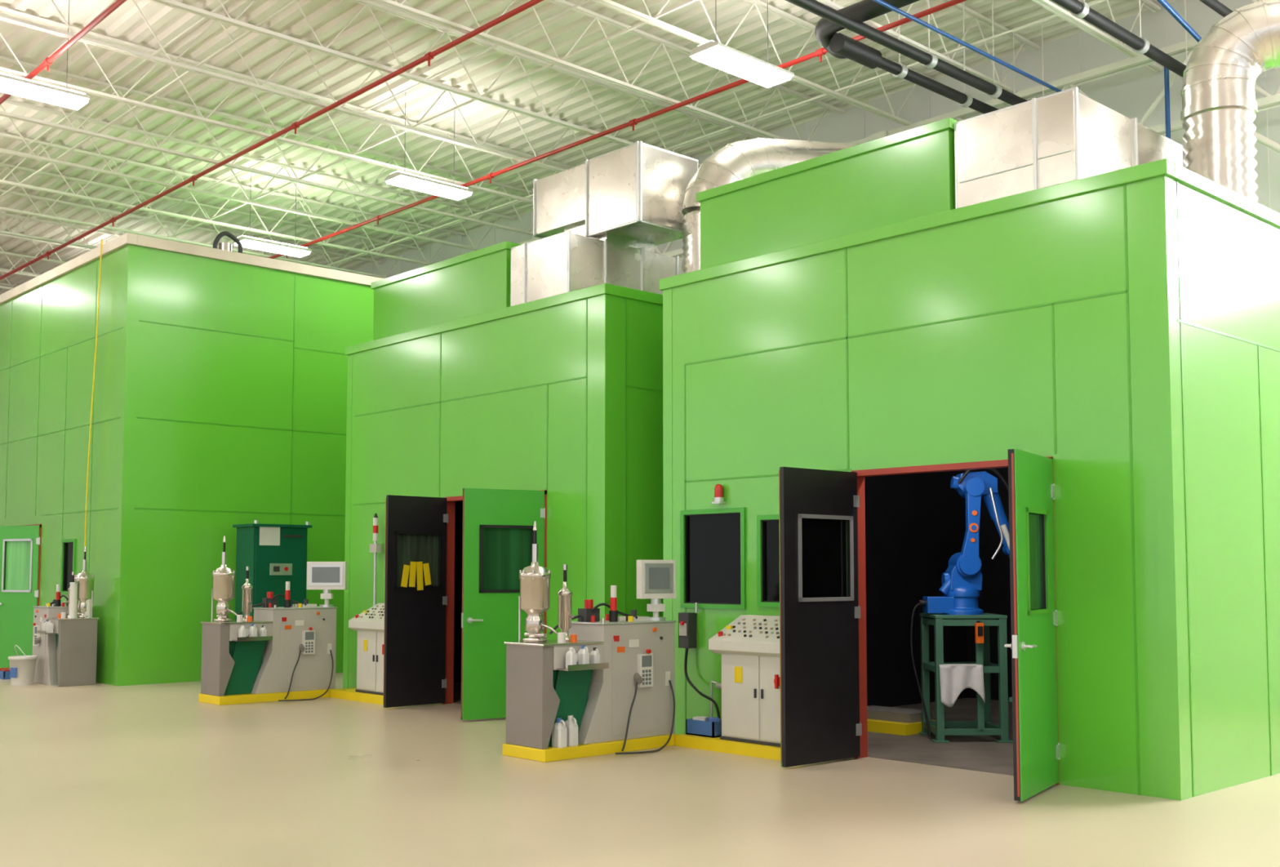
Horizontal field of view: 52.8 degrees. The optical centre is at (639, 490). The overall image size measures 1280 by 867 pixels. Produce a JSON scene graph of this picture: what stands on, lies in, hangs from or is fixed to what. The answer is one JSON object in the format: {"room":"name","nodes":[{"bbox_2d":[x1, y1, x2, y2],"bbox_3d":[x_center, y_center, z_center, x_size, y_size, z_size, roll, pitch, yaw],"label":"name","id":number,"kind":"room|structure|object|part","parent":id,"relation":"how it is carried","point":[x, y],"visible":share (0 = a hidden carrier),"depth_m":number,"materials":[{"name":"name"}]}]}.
{"room":"factory floor","nodes":[
{"label":"factory floor","id":0,"kind":"room"},
{"bbox_2d":[0,0,1177,294],"bbox_3d":[-11.701,-6.718,10.038,36.000,0.070,54.000,3,-5,-43],"label":"ceiling","id":1,"kind":"structure","parent":0,"point":[362,38],"depth_m":19.73,"materials":[{"name":"paint"}]},
{"bbox_2d":[0,0,90,110],"bbox_3d":[-7.537,-5.601,15.922,1.320,1.420,0.460,3,-5,-43],"label":"light","id":2,"kind":"object","parent":1,"relation":"hanging from","point":[9,84],"visible":0.89,"depth_m":15.91,"materials":[{"name":"white plastic"}]},
{"bbox_2d":[232,172,311,257],"bbox_3d":[-6.729,-5.116,23.641,1.320,1.420,0.460,3,-5,-43],"label":"light","id":3,"kind":"object","parent":1,"relation":"hanging from","point":[246,242],"visible":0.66,"depth_m":23.49,"materials":[{"name":"white plastic"}]},
{"bbox_2d":[384,103,473,200],"bbox_3d":[-3.247,-5.350,19.921,1.320,1.420,0.460,3,-5,-43],"label":"light","id":4,"kind":"object","parent":1,"relation":"hanging from","point":[400,179],"visible":0.98,"depth_m":19.75,"materials":[{"name":"white plastic"}]},
{"bbox_2d":[0,0,1260,292],"bbox_3d":[-9.331,-6.031,13.309,27.980,0.830,51.090,3,-5,-43],"label":"steel roof joists","id":5,"kind":"object","parent":1,"relation":"attached to","point":[750,131],"visible":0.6,"depth_m":19.16,"materials":[{"name":"white metal"}]},
{"bbox_2d":[0,0,967,279],"bbox_3d":[-4.978,-5.333,16.243,10.090,0.165,46.000,3,-5,-43],"label":"pipes","id":6,"kind":"object","parent":5,"relation":"hanging from","point":[428,56],"visible":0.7,"depth_m":17.53,"materials":[{"name":"red metal"}]},
{"bbox_2d":[871,0,1201,138],"bbox_3d":[3.032,-4.068,12.584,9.230,2.900,2.102,3,-5,-43],"label":"pipes","id":7,"kind":"object","parent":5,"relation":"hanging from","point":[1164,3],"visible":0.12,"depth_m":14.72,"materials":[{"name":"metal"}]},
{"bbox_2d":[688,0,794,88],"bbox_3d":[1.204,-5.649,15.166,1.320,1.420,0.460,3,-5,-43],"label":"light","id":8,"kind":"object","parent":1,"relation":"hanging from","point":[718,55],"visible":1,"depth_m":15.00,"materials":[{"name":"white plastic"}]},
{"bbox_2d":[784,0,1233,114],"bbox_3d":[5.561,-5.945,10.540,9.980,1.409,11.237,3,-5,-43],"label":"pipes","id":9,"kind":"object","parent":1,"relation":"hanging from","point":[851,18],"visible":0.77,"depth_m":14.74,"materials":[{"name":"metal"}]},
{"bbox_2d":[0,672,1279,866],"bbox_3d":[-11.701,2.249,9.474,36.000,0.100,54.000,3,-5,-43],"label":"floor","id":10,"kind":"structure","parent":0,"point":[98,775],"depth_m":8.90,"materials":[{"name":"concrete"}]},
{"bbox_2d":[0,668,10,679],"bbox_3d":[-9.451,2.749,19.322,0.250,0.140,0.260,3,-5,-43],"label":"crate","id":11,"kind":"object","parent":10,"relation":"on","point":[5,673],"visible":0.44,"depth_m":19.19,"materials":[{"name":"blue plastic"}]},
{"bbox_2d":[8,644,37,685],"bbox_3d":[-8.775,2.472,18.313,0.376,0.566,0.376,3,-5,-43],"label":"plastic bucket","id":12,"kind":"object","parent":10,"relation":"on","point":[22,668],"visible":1,"depth_m":18.18,"materials":[{"name":"plastic"}]},
{"bbox_2d":[32,546,99,686],"bbox_3d":[-8.344,1.786,18.540,0.700,1.963,1.113,3,-5,-43],"label":"machine","id":13,"kind":"object","parent":10,"relation":"on","point":[64,637],"visible":1,"depth_m":18.27,"materials":[{"name":"silver metal"}]},
{"bbox_2d":[0,231,383,685],"bbox_3d":[-7.697,-0.317,24.214,8.383,6.874,9.300,3,-5,-43],"label":"enclosure","id":14,"kind":"object","parent":10,"relation":"on","point":[159,397],"visible":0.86,"depth_m":19.48,"materials":[{"name":"paint"}]},
{"bbox_3d":[-10.007,1.728,20.774,0.971,2.320,0.203,-2,-4,24],"label":"door","id":15,"kind":"part","parent":14,"relation":"part of","materials":[{"name":"green paint"}]},
{"bbox_3d":[-10.225,1.761,21.307,0.140,2.360,2.010,3,-5,-43],"label":"door frame","id":16,"kind":"part","parent":14,"relation":"part of","materials":[{"name":"red paint"}]},
{"bbox_3d":[-7.568,-3.223,24.518,8.030,0.152,9.300,3,-5,-43],"label":"cap trim","id":17,"kind":"part","parent":14,"relation":"part of","materials":[{"name":"metal"}]},
{"bbox_2d":[232,520,311,620],"bbox_3d":[-5.433,1.625,18.979,0.940,2.340,0.650,3,-5,-43],"label":"tall cabinet","id":18,"kind":"object","parent":10,"relation":"on","point":[274,555],"visible":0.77,"depth_m":18.78,"materials":[{"name":"green metal"}]},
{"bbox_2d":[198,535,347,705],"bbox_3d":[-4.549,1.600,16.230,1.704,2.045,0.809,3,-5,-43],"label":"machine","id":19,"kind":"object","parent":10,"relation":"on","point":[286,653],"visible":1,"depth_m":16.05,"materials":[{"name":"silver metal"}]},
{"bbox_2d":[306,561,347,607],"bbox_3d":[-4.045,1.210,16.651,0.500,0.584,0.180,0,-4,1],"label":"monitor","id":20,"kind":"object","parent":19,"relation":"on","point":[326,576],"depth_m":16.59,"materials":[{"name":"white plastic"}]},
{"bbox_2d":[329,513,384,704],"bbox_3d":[-3.223,1.437,16.151,0.580,2.360,1.530,3,-5,-43],"label":"control console","id":21,"kind":"object","parent":10,"relation":"on","point":[369,624],"visible":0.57,"depth_m":15.96,"materials":[{"name":"beige metal"}]},
{"bbox_2d":[369,513,381,605],"bbox_3d":[-3.430,1.421,16.698,0.139,2.260,0.170,3,-5,-43],"label":"light","id":22,"kind":"object","parent":21,"relation":"on","point":[375,548],"depth_m":16.72,"materials":[{"name":"metal"}]},
{"bbox_2d":[342,240,663,719],"bbox_3d":[-0.552,-0.135,17.125,6.345,5.620,5.380,3,-5,-43],"label":"enclosure","id":23,"kind":"object","parent":10,"relation":"on","point":[475,419],"visible":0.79,"depth_m":14.93,"materials":[{"name":"paint"}]},
{"bbox_3d":[-2.669,1.309,15.391,0.870,2.480,0.078,4,-5,-44],"label":"door","id":24,"kind":"part","parent":23,"relation":"part of","materials":[{"name":"black paint"}]},
{"bbox_3d":[-1.676,1.291,15.030,0.140,2.510,1.980,3,-5,-43],"label":"door frame","id":25,"kind":"part","parent":23,"relation":"part of","materials":[{"name":"red paint"}]},
{"bbox_3d":[-1.488,1.227,14.085,0.972,2.480,0.203,2,-4,-30],"label":"door","id":26,"kind":"part","parent":23,"relation":"part of","materials":[{"name":"green paint"}]},
{"bbox_3d":[-0.222,-1.918,17.546,5.440,0.112,5.380,3,-5,-43],"label":"cap trim","id":27,"kind":"part","parent":23,"relation":"part of","materials":[{"name":"green paint"}]},
{"bbox_2d":[510,141,698,306],"bbox_3d":[-0.423,-3.039,15.836,1.904,1.909,2.002,3,-5,-43],"label":"air duct","id":28,"kind":"object","parent":23,"relation":"on","point":[602,220],"visible":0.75,"depth_m":15.35,"materials":[{"name":"metal"}]},
{"bbox_2d":[681,137,860,273],"bbox_3d":[1.936,-3.139,15.299,2.934,2.036,0.695,1,-4,-10],"label":"duct","id":29,"kind":"object","parent":23,"relation":"on","point":[736,161],"visible":0.39,"depth_m":14.91,"materials":[{"name":"silver metal"}]},
{"bbox_2d":[502,521,678,762],"bbox_3d":[-0.327,1.308,11.589,1.646,2.045,0.809,3,-5,-43],"label":"machine","id":30,"kind":"object","parent":10,"relation":"on","point":[606,686],"visible":1,"depth_m":11.38,"materials":[{"name":"silver metal"}]},
{"bbox_2d":[636,560,675,620],"bbox_3d":[0.149,0.930,12.038,0.360,0.564,0.180,2,-4,-27],"label":"monitor","id":31,"kind":"object","parent":30,"relation":"on","point":[655,579],"depth_m":11.98,"materials":[{"name":"white plastic"}]},
{"bbox_2d":[675,614,780,759],"bbox_3d":[1.054,1.728,11.545,0.580,1.200,1.520,3,-5,-43],"label":"control console","id":32,"kind":"object","parent":10,"relation":"on","point":[748,646],"visible":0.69,"depth_m":11.34,"materials":[{"name":"beige metal"}]},
{"bbox_2d":[685,715,721,737],"bbox_3d":[0.624,2.169,11.862,0.220,0.159,0.350,3,-5,-43],"label":"bin","id":33,"kind":"object","parent":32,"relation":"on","point":[702,726],"visible":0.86,"depth_m":11.78,"materials":[{"name":"blue plastic"}]},
{"bbox_2d":[659,117,1279,800],"bbox_3d":[3.639,-0.388,12.623,6.375,5.560,5.270,3,-5,-43],"label":"enclosure","id":34,"kind":"object","parent":10,"relation":"on","point":[847,342],"visible":1,"depth_m":10.43,"materials":[{"name":"paint"}]},
{"bbox_2d":[678,602,721,719],"bbox_3d":[0.603,1.671,12.372,0.142,1.182,0.584,3,-5,-43],"label":"switch box","id":35,"kind":"object","parent":34,"relation":"attached to","point":[686,620],"visible":0.83,"depth_m":12.50,"materials":[{"name":"grey plastic"}]},
{"bbox_2d":[711,484,725,503],"bbox_3d":[0.756,0.031,12.361,0.100,0.190,0.100,3,-5,-43],"label":"beacon","id":36,"kind":"object","parent":34,"relation":"attached to","point":[718,498],"visible":1,"depth_m":12.33,"materials":[{"name":"plastic"}]},
{"bbox_3d":[1.523,1.042,10.837,0.970,2.440,0.078,3,-5,-41],"label":"door","id":37,"kind":"part","parent":34,"relation":"part of","materials":[{"name":"black paint"}]},
{"bbox_2d":[866,705,935,735],"bbox_3d":[2.501,2.322,13.061,0.550,0.194,0.850,3,-5,-43],"label":"plinth","id":38,"kind":"object","parent":34,"relation":"on","point":[882,719],"visible":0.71,"depth_m":12.81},
{"bbox_3d":[2.546,1.022,10.518,0.140,2.480,1.910,3,-5,-43],"label":"door frame","id":39,"kind":"part","parent":34,"relation":"part of","materials":[{"name":"red paint"}]},
{"bbox_2d":[919,613,1013,742],"bbox_3d":[3.120,1.785,12.414,0.740,1.184,0.780,0,-4,0],"label":"stand","id":40,"kind":"object","parent":34,"relation":"on","point":[951,677],"visible":0.98,"depth_m":12.12,"materials":[{"name":"green metal"}]},
{"bbox_2d":[910,468,1009,737],"bbox_3d":[3.154,1.058,12.458,1.070,2.598,0.429,-1,-4,11],"label":"robot","id":41,"kind":"object","parent":40,"relation":"on","point":[961,588],"visible":0.84,"depth_m":12.36,"materials":[{"name":"blue metal"}]},
{"bbox_3d":[3.175,0.349,12.474,0.249,0.929,0.342,0,-4,0],"label":"arm","id":42,"kind":"part","parent":41,"relation":"part of"},
{"bbox_2d":[974,620,983,643],"bbox_3d":[3.185,1.327,12.092,0.070,0.210,0.080,0,-4,0],"label":"pendant","id":43,"kind":"object","parent":40,"relation":"attached to","point":[979,624],"depth_m":12.06,"materials":[{"name":"orange plastic"}]},
{"bbox_3d":[3.980,-2.101,13.051,5.440,0.112,5.270,3,-5,-43],"label":"cap trim","id":44,"kind":"part","parent":34,"relation":"part of","materials":[{"name":"green paint"}]},
{"bbox_3d":[2.866,0.952,9.396,0.203,2.440,0.992,-2,-4,31],"label":"door","id":45,"kind":"part","parent":34,"relation":"part of","materials":[{"name":"green paint"}]},
{"bbox_2d":[954,86,1186,208],"bbox_3d":[4.172,-2.713,11.789,2.872,0.949,1.154,3,-5,-43],"label":"air duct","id":46,"kind":"object","parent":34,"relation":"on","point":[1067,135],"visible":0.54,"depth_m":10.82,"materials":[{"name":"metal"}]},
{"bbox_2d":[1180,0,1279,202],"bbox_3d":[6.098,-3.299,10.903,2.811,2.008,0.620,-2,-4,26],"label":"flexible duct","id":47,"kind":"object","parent":34,"relation":"on","point":[1218,113],"visible":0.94,"depth_m":11.12,"materials":[{"name":"silver metal"}]},
{"bbox_2d":[870,130,1279,153],"bbox_3d":[-1.204,-0.923,23.954,0.300,8.050,31.351,3,-5,-43],"label":"columns","id":48,"kind":"structure","parent":10,"relation":"on","point":[1260,139],"depth_m":15.01,"materials":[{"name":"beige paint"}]},
{"bbox_2d":[354,0,1279,276],"bbox_3d":[1.521,-1.516,22.087,0.212,9.000,54.000,3,-5,-43],"label":"wall","id":49,"kind":"structure","parent":0,"point":[1131,94],"depth_m":17.49,"materials":[{"name":"white paint"}]},
{"bbox_2d":[517,35,1279,257],"bbox_3d":[-3.918,-4.859,17.205,13.680,1.040,50.000,3,-5,-43],"label":"girder","id":50,"kind":"object","parent":49,"relation":"attached to","point":[1268,102],"depth_m":16.53,"materials":[{"name":"white metal"}]}
]}

